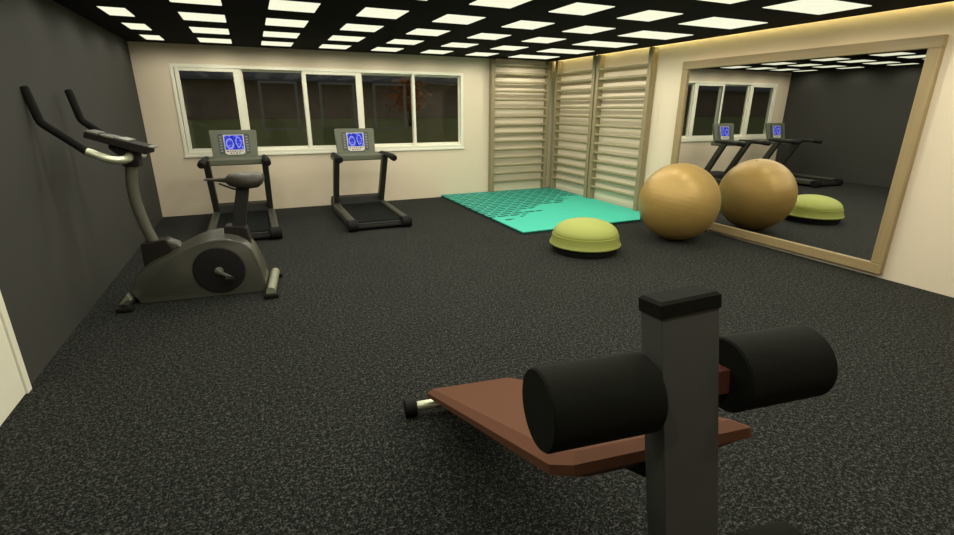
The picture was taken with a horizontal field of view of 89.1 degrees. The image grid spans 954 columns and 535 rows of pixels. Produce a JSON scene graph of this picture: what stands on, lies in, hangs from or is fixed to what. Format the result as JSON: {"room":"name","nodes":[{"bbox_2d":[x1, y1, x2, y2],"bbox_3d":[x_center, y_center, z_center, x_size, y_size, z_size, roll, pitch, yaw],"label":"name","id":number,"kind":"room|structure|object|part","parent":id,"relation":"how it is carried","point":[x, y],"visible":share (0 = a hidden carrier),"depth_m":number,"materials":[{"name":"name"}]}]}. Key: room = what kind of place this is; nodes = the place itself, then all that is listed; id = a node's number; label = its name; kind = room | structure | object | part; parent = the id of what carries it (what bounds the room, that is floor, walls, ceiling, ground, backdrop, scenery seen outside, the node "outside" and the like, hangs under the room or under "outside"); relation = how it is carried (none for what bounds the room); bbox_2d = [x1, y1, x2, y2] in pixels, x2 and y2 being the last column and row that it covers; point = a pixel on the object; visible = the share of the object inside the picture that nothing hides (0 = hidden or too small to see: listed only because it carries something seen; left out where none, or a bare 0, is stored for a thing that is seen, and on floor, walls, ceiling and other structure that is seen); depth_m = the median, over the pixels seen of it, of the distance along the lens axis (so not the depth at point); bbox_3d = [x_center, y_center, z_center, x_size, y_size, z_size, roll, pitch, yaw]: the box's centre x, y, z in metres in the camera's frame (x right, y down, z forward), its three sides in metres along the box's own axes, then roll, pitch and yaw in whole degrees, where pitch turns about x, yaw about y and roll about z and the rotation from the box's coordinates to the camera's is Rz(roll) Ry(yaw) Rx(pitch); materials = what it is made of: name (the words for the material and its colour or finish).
{"room":"gym","nodes":[
{"label":"gym","id":0,"kind":"room"},
{"bbox_2d":[0,0,162,384],"bbox_3d":[-2.715,-0.500,2.482,0.150,2.500,10.306,-8,20,-23],"label":"wall","id":1,"kind":"structure","parent":0,"point":[69,226],"depth_m":3.68,"materials":[{"name":"grey paint"}]},
{"bbox_2d":[0,291,31,425],"bbox_3d":[-2.362,-0.139,2.060,0.075,2.080,1.020,-8,20,-23],"label":"door","id":2,"kind":"structure","parent":1,"relation":"in","point":[15,383],"depth_m":2.64,"materials":[{"name":"white paint"}]},
{"bbox_2d":[127,41,555,216],"bbox_3d":[-1.624,-2.386,8.232,6.786,2.500,0.150,-8,20,-23],"label":"wall","id":3,"kind":"structure","parent":0,"point":[296,180],"depth_m":8.00,"materials":[{"name":"beige paint"}]},
{"bbox_2d":[169,63,463,157],"bbox_3d":[-2.291,-2.519,7.843,4.454,1.288,0.142,-8,20,-23],"label":"window","id":4,"kind":"structure","parent":3,"relation":"in","point":[174,68],"depth_m":7.63,"materials":[{"name":"white paint"}]},
{"bbox_3d":[-3.887,-2.305,7.121,0.790,1.173,0.035,-8,20,-23],"label":"sash","id":5,"kind":"part","parent":4,"relation":"part of","materials":[{"name":"white paint"}]},
{"bbox_3d":[-3.099,-2.430,7.508,0.900,1.173,0.035,-8,20,-23],"label":"sash","id":6,"kind":"part","parent":4,"relation":"part of","materials":[{"name":"white paint"}]},
{"bbox_3d":[-2.304,-2.522,7.796,0.860,1.173,0.035,-8,20,-23],"label":"sash","id":7,"kind":"part","parent":4,"relation":"part of","materials":[{"name":"white paint"}]},
{"bbox_3d":[-1.498,-2.649,8.190,0.900,1.173,0.035,-8,20,-23],"label":"sash","id":8,"kind":"part","parent":4,"relation":"part of","materials":[{"name":"white paint"}]},
{"bbox_3d":[-0.704,-2.758,8.529,0.870,1.173,0.035,-8,20,-23],"label":"sash","id":9,"kind":"part","parent":4,"relation":"part of","materials":[{"name":"white paint"}]},
{"bbox_2d":[488,58,551,191],"bbox_3d":[0.803,-2.642,9.144,1.240,2.348,0.105,-8,20,-23],"label":"wall bars","id":10,"kind":"object","parent":3,"relation":"attached to","point":[492,62],"visible":1,"depth_m":9.08,"materials":[{"name":"brown wood"}]},
{"bbox_3d":[0.271,-2.570,8.918,0.075,2.348,0.105,-8,20,-23],"label":"upright post","id":11,"kind":"part","parent":10,"relation":"part of","materials":[{"name":"brown wood"}]},
{"bbox_3d":[1.335,-2.715,9.371,0.075,2.348,0.105,-8,20,-23],"label":"upright post","id":12,"kind":"part","parent":10,"relation":"part of","materials":[{"name":"brown wood"}]},
{"bbox_2d":[0,197,953,534],"bbox_3d":[0.447,0.302,4.236,7.086,0.100,10.306,-8,20,-23],"label":"floor","id":13,"kind":"structure","parent":0,"point":[249,413],"depth_m":2.74,"materials":[{"name":"carpet"}]},
{"bbox_2d":[20,86,282,312],"bbox_3d":[-2.492,-0.579,4.016,1.432,1.694,0.720,-6,19,-17],"label":"exercise bike","id":14,"kind":"object","parent":13,"relation":"on","point":[227,260],"visible":1,"depth_m":4.06,"materials":[{"name":"metal"}]},
{"bbox_3d":[-2.928,-1.040,3.714,0.070,0.030,0.190,-6,19,-17],"label":"console trim","id":15,"kind":"part","parent":14,"relation":"part of","materials":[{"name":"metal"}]},
{"bbox_3d":[-2.741,-1.003,3.791,0.070,0.030,0.190,-6,19,-17],"label":"console trim","id":16,"kind":"part","parent":14,"relation":"part of","materials":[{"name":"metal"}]},
{"bbox_3d":[-2.740,-0.538,3.944,0.154,0.741,0.083,-6,19,-17],"label":"neck post","id":17,"kind":"part","parent":14,"relation":"part of","materials":[{"name":"metal"}]},
{"bbox_3d":[-2.154,0.057,4.130,0.122,0.096,0.017,-6,19,-17],"label":"crank arm","id":18,"kind":"part","parent":14,"relation":"part of","materials":[{"name":"metal"}]},
{"bbox_3d":[-2.086,-0.678,4.079,0.154,0.080,0.026,-10,21,-28],"label":"seat lever","id":19,"kind":"part","parent":14,"relation":"part of","materials":[{"name":"plastic"}]},
{"bbox_3d":[-2.045,-0.522,4.189,0.186,0.380,0.070,-6,19,-17],"label":"seat post","id":20,"kind":"part","parent":14,"relation":"part of","materials":[{"name":"plastic"}]},
{"bbox_2d":[197,130,282,238],"bbox_3d":[-3.192,-1.165,6.485,0.860,1.261,1.915,-8,20,-23],"label":"treadmill","id":21,"kind":"object","parent":13,"relation":"on","point":[229,147],"visible":0.81,"depth_m":6.68,"materials":[{"name":"plastic"}]},
{"bbox_3d":[-3.551,-1.384,6.303,0.080,0.084,0.583,-7,20,-21],"label":"hand rail","id":22,"kind":"part","parent":21,"relation":"part of","materials":[{"name":"plastic"}]},
{"bbox_3d":[-3.447,-0.561,6.353,0.108,0.104,1.290,-8,20,-23],"label":"rail","id":23,"kind":"part","parent":21,"relation":"part of","materials":[{"name":"grey metal"}]},
{"bbox_3d":[-3.375,-1.709,6.741,0.260,0.266,0.070,-8,20,-23],"label":"key panel","id":24,"kind":"part","parent":21,"relation":"part of","materials":[{"name":"blue plastic"}]},
{"bbox_3d":[-3.377,-1.711,6.745,0.400,0.288,0.079,-8,20,-23],"label":"display panel","id":25,"kind":"part","parent":21,"relation":"part of","materials":[{"name":"plastic"}]},
{"bbox_2d":[219,200,267,214],"bbox_3d":[-3.483,-0.885,7.259,0.770,0.185,0.496,-8,20,-23],"label":"hood","id":26,"kind":"object","parent":21,"relation":"attached to","point":[253,206],"depth_m":7.11,"materials":[{"name":"plastic"}]},
{"bbox_3d":[-2.790,-0.651,6.633,0.108,0.104,1.290,-8,20,-23],"label":"rail","id":27,"kind":"part","parent":21,"relation":"part of","materials":[{"name":"grey metal"}]},
{"bbox_2d":[330,128,411,231],"bbox_3d":[-1.667,-1.373,7.135,0.860,1.261,1.915,-8,20,-23],"label":"treadmill","id":28,"kind":"object","parent":13,"relation":"on","point":[370,210],"visible":1,"depth_m":7.31,"materials":[{"name":"black plastic"}]},
{"bbox_3d":[-1.923,-0.769,7.002,0.108,0.104,1.290,-8,20,-23],"label":"rail","id":29,"kind":"part","parent":28,"relation":"part of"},
{"bbox_3d":[-1.853,-1.919,7.395,0.400,0.288,0.079,-8,20,-23],"label":"display panel","id":30,"kind":"part","parent":28,"relation":"part of","materials":[{"name":"plastic"}]},
{"bbox_2d":[331,193,379,206],"bbox_3d":[-1.959,-1.094,7.908,0.770,0.185,0.496,-8,20,-23],"label":"hood","id":31,"kind":"object","parent":28,"relation":"attached to","point":[353,199],"depth_m":7.74,"materials":[{"name":"plastic"}]},
{"bbox_3d":[-1.851,-1.918,7.390,0.260,0.266,0.070,-8,20,-23],"label":"key panel","id":32,"kind":"part","parent":28,"relation":"part of","materials":[{"name":"blue plastic"}]},
{"bbox_3d":[-1.349,-1.685,7.242,0.080,0.084,0.583,-8,20,-25],"label":"hand rail","id":33,"kind":"part","parent":28,"relation":"part of","materials":[{"name":"plastic"}]},
{"bbox_3d":[-1.266,-0.859,7.283,0.108,0.104,1.290,-8,20,-23],"label":"rail","id":34,"kind":"part","parent":28,"relation":"part of","materials":[{"name":"grey metal"}]},
{"bbox_2d":[441,187,639,234],"bbox_3d":[1.045,-1.027,8.060,2.365,0.042,3.075,-8,20,-23],"label":"floor mat","id":35,"kind":"object","parent":13,"relation":"on","point":[533,210],"visible":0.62,"depth_m":7.79,"materials":[{"name":"teal plastic"}]},
{"bbox_2d":[549,217,620,258],"bbox_3d":[1.243,-0.377,5.561,0.808,0.368,0.808,-8,20,-23],"label":"dome","id":36,"kind":"object","parent":13,"relation":"on","point":[579,237],"visible":1,"depth_m":5.29,"materials":[{"name":"green rubber"}]},
{"bbox_2d":[403,285,837,534],"bbox_3d":[0.202,0.420,1.704,0.720,1.255,1.793,-5,19,-15],"label":"bench","id":37,"kind":"object","parent":13,"relation":"on","point":[652,414],"visible":1,"depth_m":0.88,"materials":[{"name":"brown leather"}]},
{"bbox_3d":[0.423,0.658,0.995,0.282,1.215,0.131,16,24,40],"label":"post","id":38,"kind":"part","parent":37,"relation":"part of","materials":[{"name":"grey metal"}]},
{"bbox_3d":[0.379,0.217,0.897,0.198,0.052,0.045,-5,19,-15],"label":"cross rod","id":39,"kind":"part","parent":37,"relation":"part of","materials":[{"name":"red metal"}]},
{"bbox_2d":[638,163,720,239],"bbox_3d":[2.479,-0.804,5.956,0.968,0.940,0.968,-8,20,-23],"label":"exercise ball","id":40,"kind":"object","parent":13,"relation":"on","point":[678,201],"visible":1,"depth_m":5.62,"materials":[{"name":"orange plastic"}]},
{"bbox_2d":[53,0,953,60],"bbox_3d":[0.361,-2.022,3.429,6.881,0.020,10.306,-8,20,-23],"label":"ceiling","id":41,"kind":"structure","parent":0,"point":[245,19],"depth_m":4.94,"materials":[{"name":"black paint"}]},
{"bbox_2d":[97,6,134,16],"bbox_3d":[-3.337,-2.369,4.487,0.210,0.005,0.452,-8,20,-23],"label":"recessed light","id":42,"kind":"object","parent":41,"relation":"in","point":[115,11],"visible":1,"depth_m":4.46,"materials":[{"name":"white plastic"}]},
{"bbox_2d":[122,23,150,29],"bbox_3d":[-3.728,-2.642,5.314,0.210,0.005,0.452,-8,20,-23],"label":"recessed light","id":43,"kind":"object","parent":41,"relation":"in","point":[129,25],"visible":1,"depth_m":5.29,"materials":[{"name":"white plastic"}]},
{"bbox_2d":[140,35,163,39],"bbox_3d":[-4.118,-2.915,6.142,0.210,0.005,0.452,-8,20,-23],"label":"recessed light","id":44,"kind":"object","parent":41,"relation":"in","point":[148,37],"visible":1,"depth_m":6.12,"materials":[{"name":"white plastic"}]},
{"bbox_2d":[169,0,221,5],"bbox_3d":[-2.299,-2.184,3.935,0.390,0.005,0.452,-8,20,-23],"label":"recessed light","id":45,"kind":"object","parent":41,"relation":"in","point":[205,2],"visible":1,"depth_m":4.04,"materials":[{"name":"white plastic"}]},
{"bbox_2d":[178,12,225,22],"bbox_3d":[-2.689,-2.457,4.763,0.390,0.005,0.452,-8,20,-23],"label":"recessed light","id":46,"kind":"object","parent":41,"relation":"in","point":[185,15],"visible":1,"depth_m":4.74,"materials":[{"name":"white plastic"}]},
{"bbox_2d":[189,27,228,34],"bbox_3d":[-3.080,-2.731,5.591,0.390,0.005,0.452,-8,20,-23],"label":"recessed light","id":47,"kind":"object","parent":41,"relation":"in","point":[194,29],"visible":1,"depth_m":5.55,"materials":[{"name":"white plastic"}]},
{"bbox_2d":[197,38,231,43],"bbox_3d":[-3.470,-3.004,6.418,0.390,0.005,0.452,-8,20,-23],"label":"recessed light","id":48,"kind":"object","parent":41,"relation":"in","point":[209,40],"visible":1,"depth_m":6.37,"materials":[{"name":"white plastic"}]},
{"bbox_2d":[261,41,292,46],"bbox_3d":[-2.772,-3.099,6.716,0.400,0.005,0.452,-8,20,-23],"label":"recessed light","id":49,"kind":"object","parent":41,"relation":"in","point":[270,43],"visible":1,"depth_m":6.65,"materials":[{"name":"white plastic"}]},
{"bbox_2d":[263,31,299,37],"bbox_3d":[-2.381,-2.826,5.888,0.400,0.005,0.452,-8,20,-23],"label":"recessed light","id":50,"kind":"object","parent":41,"relation":"in","point":[265,33],"visible":1,"depth_m":5.83,"materials":[{"name":"white plastic"}]},
{"bbox_2d":[265,18,307,27],"bbox_3d":[-1.991,-2.553,5.061,0.400,0.005,0.452,-8,20,-23],"label":"recessed light","id":51,"kind":"object","parent":41,"relation":"in","point":[269,21],"visible":1,"depth_m":5.01,"materials":[{"name":"white plastic"}]},
{"bbox_2d":[268,0,320,12],"bbox_3d":[-1.601,-2.280,4.233,0.400,0.005,0.452,-8,20,-23],"label":"recessed light","id":52,"kind":"object","parent":41,"relation":"in","point":[283,5],"visible":1,"depth_m":4.21,"materials":[{"name":"white plastic"}]},
{"bbox_2d":[319,44,349,48],"bbox_3d":[-2.060,-3.197,7.019,0.400,0.005,0.452,-8,20,-23],"label":"recessed light","id":53,"kind":"object","parent":41,"relation":"in","point":[322,45],"visible":1,"depth_m":6.96,"materials":[{"name":"white plastic"}]},
{"bbox_2d":[328,35,364,41],"bbox_3d":[-1.669,-2.924,6.192,0.400,0.005,0.452,-8,20,-23],"label":"recessed light","id":54,"kind":"object","parent":41,"relation":"in","point":[334,37],"visible":1,"depth_m":6.15,"materials":[{"name":"white plastic"}]},
{"bbox_2d":[340,24,383,31],"bbox_3d":[-1.279,-2.650,5.364,0.400,0.005,0.452,-8,20,-23],"label":"recessed light","id":55,"kind":"object","parent":41,"relation":"in","point":[350,27],"visible":1,"depth_m":5.31,"materials":[{"name":"white plastic"}]},
{"bbox_2d":[356,7,408,18],"bbox_3d":[-0.889,-2.377,4.536,0.400,0.005,0.452,-8,20,-23],"label":"recessed light","id":56,"kind":"object","parent":41,"relation":"in","point":[366,12],"visible":1,"depth_m":4.51,"materials":[{"name":"white plastic"}]},
{"bbox_2d":[371,47,403,51],"bbox_3d":[-1.357,-3.293,7.319,0.400,0.005,0.452,-8,20,-23],"label":"recessed light","id":57,"kind":"object","parent":41,"relation":"in","point":[377,48],"visible":1,"depth_m":7.29,"materials":[{"name":"white plastic"}]},
{"bbox_2d":[387,39,422,44],"bbox_3d":[-0.967,-3.020,6.491,0.400,0.005,0.452,-8,20,-23],"label":"recessed light","id":58,"kind":"object","parent":41,"relation":"in","point":[395,41],"visible":1,"depth_m":6.47,"materials":[{"name":"white plastic"}]},
{"bbox_2d":[406,28,448,35],"bbox_3d":[-0.577,-2.747,5.663,0.400,0.005,0.452,-8,20,-23],"label":"recessed light","id":59,"kind":"object","parent":41,"relation":"in","point":[428,32],"visible":1,"depth_m":5.64,"materials":[{"name":"white plastic"}]},
{"bbox_2d":[421,50,452,53],"bbox_3d":[-0.636,-3.392,7.626,0.400,0.005,0.452,-8,20,-23],"label":"recessed light","id":60,"kind":"object","parent":41,"relation":"in","point":[427,51],"visible":1,"depth_m":7.55,"materials":[{"name":"white plastic"}]},
{"bbox_2d":[432,14,485,24],"bbox_3d":[-0.186,-2.473,4.836,0.400,0.005,0.452,-8,20,-23],"label":"recessed light","id":61,"kind":"object","parent":41,"relation":"in","point":[449,18],"visible":1,"depth_m":4.81,"materials":[{"name":"white plastic"}]},
{"bbox_2d":[442,42,477,47],"bbox_3d":[-0.246,-3.119,6.798,0.400,0.005,0.452,-8,20,-23],"label":"recessed light","id":62,"kind":"object","parent":41,"relation":"in","point":[461,45],"visible":1,"depth_m":6.80,"materials":[{"name":"white plastic"}]},
{"bbox_2d":[467,52,498,55],"bbox_3d":[0.081,-3.490,7.931,0.410,0.005,0.452,-8,20,-23],"label":"recessed light","id":63,"kind":"object","parent":41,"relation":"in","point":[475,53],"visible":1,"depth_m":7.92,"materials":[{"name":"white plastic"}]},
{"bbox_2d":[467,33,510,39],"bbox_3d":[0.145,-2.845,5.971,0.400,0.005,0.452,-8,20,-23],"label":"recessed light","id":64,"kind":"object","parent":41,"relation":"in","point":[488,36],"visible":1,"depth_m":5.94,"materials":[{"name":"white plastic"}]},
{"bbox_2d":[469,0,530,7],"bbox_3d":[0.204,-2.200,4.008,0.400,0.005,0.452,-8,20,-23],"label":"recessed light","id":65,"kind":"object","parent":41,"relation":"in","point":[490,3],"visible":1,"depth_m":4.07,"materials":[{"name":"white plastic"}]},
{"bbox_2d":[491,46,527,50],"bbox_3d":[0.471,-3.217,7.104,0.410,0.005,0.452,-8,20,-23],"label":"recessed light","id":66,"kind":"object","parent":41,"relation":"in","point":[513,48],"visible":1,"depth_m":7.12,"materials":[{"name":"white plastic"}]},
{"bbox_2d":[502,20,553,29],"bbox_3d":[0.535,-2.572,5.143,0.400,0.005,0.452,-8,20,-23],"label":"recessed light","id":67,"kind":"object","parent":41,"relation":"in","point":[522,24],"visible":1,"depth_m":5.09,"materials":[{"name":"white plastic"}]},
{"bbox_2d":[511,55,556,58],"bbox_3d":[0.975,-3.612,8.313,0.770,0.005,0.452,-8,20,-23],"label":"recessed light","id":68,"kind":"object","parent":41,"relation":"in","point":[516,56],"visible":1,"depth_m":8.23,"materials":[{"name":"white plastic"}]},
{"bbox_2d":[522,37,564,42],"bbox_3d":[0.861,-2.943,6.276,0.410,0.005,0.452,-8,20,-23],"label":"recessed light","id":69,"kind":"object","parent":41,"relation":"in","point":[538,39],"visible":1,"depth_m":6.27,"materials":[{"name":"white plastic"}]},
{"bbox_2d":[536,48,592,53],"bbox_3d":[1.365,-3.339,7.485,0.770,0.005,0.452,-8,20,-23],"label":"recessed light","id":70,"kind":"object","parent":41,"relation":"in","point":[568,51],"visible":1,"depth_m":7.47,"materials":[{"name":"white plastic"}]},
{"bbox_2d":[549,2,614,14],"bbox_3d":[0.925,-2.299,4.315,0.400,0.005,0.452,-8,20,-23],"label":"recessed light","id":71,"kind":"object","parent":41,"relation":"in","point":[577,8],"visible":1,"depth_m":4.28,"materials":[{"name":"white plastic"}]},
{"bbox_2d":[562,26,615,33],"bbox_3d":[1.251,-2.670,5.448,0.410,0.005,0.452,-8,20,-23],"label":"recessed light","id":72,"kind":"object","parent":41,"relation":"in","point":[584,29],"visible":1,"depth_m":5.39,"materials":[{"name":"white plastic"}]},
{"bbox_2d":[572,41,635,47],"bbox_3d":[1.756,-3.066,6.657,0.770,0.005,0.452,-8,20,-23],"label":"recessed light","id":73,"kind":"object","parent":41,"relation":"in","point":[589,43],"visible":1,"depth_m":6.64,"materials":[{"name":"white plastic"}]},
{"bbox_2d":[617,10,681,21],"bbox_3d":[1.641,-2.397,4.621,0.410,0.005,0.452,-8,20,-23],"label":"recessed light","id":74,"kind":"object","parent":41,"relation":"in","point":[650,15],"visible":1,"depth_m":4.57,"materials":[{"name":"white plastic"}]},
{"bbox_2d":[618,31,690,39],"bbox_3d":[2.146,-2.793,5.830,0.770,0.005,0.452,-8,20,-23],"label":"recessed light","id":75,"kind":"object","parent":41,"relation":"in","point":[641,34],"visible":1,"depth_m":5.81,"materials":[{"name":"white plastic"}]},
{"bbox_2d":[680,17,766,28],"bbox_3d":[2.536,-2.519,5.002,0.770,0.005,0.452,-8,20,-23],"label":"recessed light","id":76,"kind":"object","parent":41,"relation":"in","point":[714,22],"visible":1,"depth_m":4.98,"materials":[{"name":"white plastic"}]},
{"bbox_2d":[702,0,745,3],"bbox_3d":[2.032,-2.124,3.793,0.410,0.005,0.452,-8,20,-23],"label":"recessed light","id":77,"kind":"object","parent":41,"relation":"in","point":[718,1],"visible":1,"depth_m":3.97,"materials":[{"name":"white plastic"}]},
{"bbox_2d":[762,0,871,14],"bbox_3d":[2.926,-2.246,4.174,0.770,0.005,0.452,-8,20,-23],"label":"recessed light","id":78,"kind":"object","parent":41,"relation":"in","point":[817,7],"visible":1,"depth_m":4.15,"materials":[{"name":"white plastic"}]},
{"bbox_2d":[556,1,953,297],"bbox_3d":[3.616,-1.367,5.180,0.150,2.500,10.306,-8,20,-23],"label":"wall","id":79,"kind":"structure","parent":0,"point":[921,251],"depth_m":4.95,"materials":[{"name":"beige paint"}]},
{"bbox_2d":[549,55,596,197],"bbox_3d":[1.749,-2.544,8.854,0.105,2.348,1.205,-8,20,-23],"label":"wall bars","id":80,"kind":"object","parent":79,"relation":"attached to","point":[558,67],"visible":0.95,"depth_m":8.85,"materials":[{"name":"brown wood"}]},
{"bbox_3d":[1.518,-2.706,9.344,0.105,2.348,0.075,-8,20,-23],"label":"upright post","id":81,"kind":"part","parent":80,"relation":"part of","materials":[{"name":"brown wood"}]},
{"bbox_3d":[1.980,-2.382,8.364,0.105,2.348,0.075,-8,20,-23],"label":"upright post","id":82,"kind":"part","parent":80,"relation":"part of","materials":[{"name":"brown wood"}]},
{"bbox_2d":[587,47,658,210],"bbox_3d":[2.268,-2.181,7.753,0.105,2.348,1.265,-8,20,-23],"label":"wall bars","id":83,"kind":"object","parent":79,"relation":"attached to","point":[650,76],"visible":0.98,"depth_m":7.61,"materials":[{"name":"brown wood"}]},
{"bbox_3d":[2.025,-2.351,8.269,0.105,2.348,0.075,-8,20,-23],"label":"upright post","id":84,"kind":"part","parent":83,"relation":"part of","materials":[{"name":"brown wood"}]},
{"bbox_3d":[2.511,-2.010,7.238,0.105,2.348,0.075,-8,20,-23],"label":"upright post","id":85,"kind":"part","parent":83,"relation":"part of","materials":[{"name":"brown wood"}]},
{"bbox_2d":[670,34,948,273],"bbox_3d":[3.337,-1.337,5.568,0.065,2.110,2.800,-8,20,-23],"label":"wall mirror","id":86,"kind":"object","parent":79,"relation":"attached to","point":[811,152],"visible":0.79,"depth_m":5.09,"materials":[{"name":"beige mirror"}]},
{"bbox_3d":[3.334,-0.382,5.881,0.065,0.100,2.800,-8,20,-23],"label":"frame rail","id":87,"kind":"part","parent":86,"relation":"part of","materials":[{"name":"brown wood"}]},
{"bbox_3d":[3.340,-2.292,5.254,0.065,0.100,2.800,-8,20,-23],"label":"frame rail","id":88,"kind":"part","parent":86,"relation":"part of","materials":[{"name":"brown wood"}]},
{"label":"outside","id":89,"kind":"structure","parent":0,"visible":0},
{"bbox_2d":[187,118,457,148],"bbox_3d":[-34.589,-3.826,15.661,170.000,1.000,38.400,-8,20,-23],"label":"lawn","id":90,"kind":"structure","parent":89,"point":[427,129],"depth_m":19.52,"materials":[{"name":"green plant"}]},
{"bbox_2d":[257,81,301,130],"bbox_3d":[-7.752,-6.351,19.055,1.420,1.840,0.100,-8,20,-23],"label":"window frame","id":91,"kind":"structure","parent":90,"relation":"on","point":[258,82],"depth_m":18.98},
{"bbox_3d":[-8.355,-6.226,18.812,0.100,1.750,0.100,-8,20,-23],"label":"post","id":92,"kind":"part","parent":91,"relation":"part of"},
{"bbox_3d":[-7.755,-5.511,19.331,1.220,0.070,0.080,-8,20,-23],"label":"sill","id":93,"kind":"part","parent":91,"relation":"part of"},
{"bbox_3d":[-7.150,-6.391,19.326,0.100,1.750,0.100,-8,20,-23],"label":"post","id":94,"kind":"part","parent":91,"relation":"part of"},
{"bbox_2d":[179,71,457,118],"bbox_3d":[-42.640,-12.271,29.269,169.000,6.500,4.400,-8,20,-23],"label":"building","id":95,"kind":"structure","parent":90,"relation":"on","point":[206,95],"depth_m":40.21,"materials":[{"name":"red brick"}]},
{"bbox_2d":[318,82,356,129],"bbox_3d":[-5.708,-6.631,19.926,1.420,1.840,0.100,-8,20,-23],"label":"window frame","id":96,"kind":"structure","parent":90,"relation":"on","point":[319,83],"depth_m":19.81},
{"bbox_3d":[-6.310,-6.506,19.684,0.100,1.750,0.100,-8,20,-23],"label":"post","id":97,"kind":"part","parent":96,"relation":"part of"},
{"bbox_3d":[-5.710,-5.790,20.203,1.220,0.070,0.080,-8,20,-23],"label":"sill","id":98,"kind":"part","parent":96,"relation":"part of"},
{"bbox_3d":[-5.106,-6.671,20.197,0.100,1.750,0.100,-8,20,-23],"label":"post","id":99,"kind":"part","parent":96,"relation":"part of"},
{"bbox_2d":[372,83,406,128],"bbox_3d":[-3.727,-6.902,20.770,1.420,1.840,0.100,-8,20,-23],"label":"window frame","id":100,"kind":"structure","parent":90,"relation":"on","point":[373,84],"depth_m":20.71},
{"bbox_3d":[-4.330,-6.777,20.528,0.100,1.750,0.100,-8,20,-23],"label":"post","id":101,"kind":"part","parent":100,"relation":"part of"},
{"bbox_3d":[-3.730,-6.062,21.047,1.220,0.070,0.080,-8,20,-23],"label":"sill","id":102,"kind":"part","parent":100,"relation":"part of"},
{"bbox_3d":[-3.125,-6.942,21.041,0.100,1.750,0.100,-8,20,-23],"label":"post","id":103,"kind":"part","parent":100,"relation":"part of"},
{"bbox_2d":[377,77,434,125],"bbox_3d":[-3.185,-7.977,23.357,2.589,2.268,2.983,4,19,11],"label":"autumn tree","id":104,"kind":"object","parent":90,"relation":"on","point":[406,81],"visible":0.71,"depth_m":23.16,"materials":[{"name":"red plant"}]}
]}

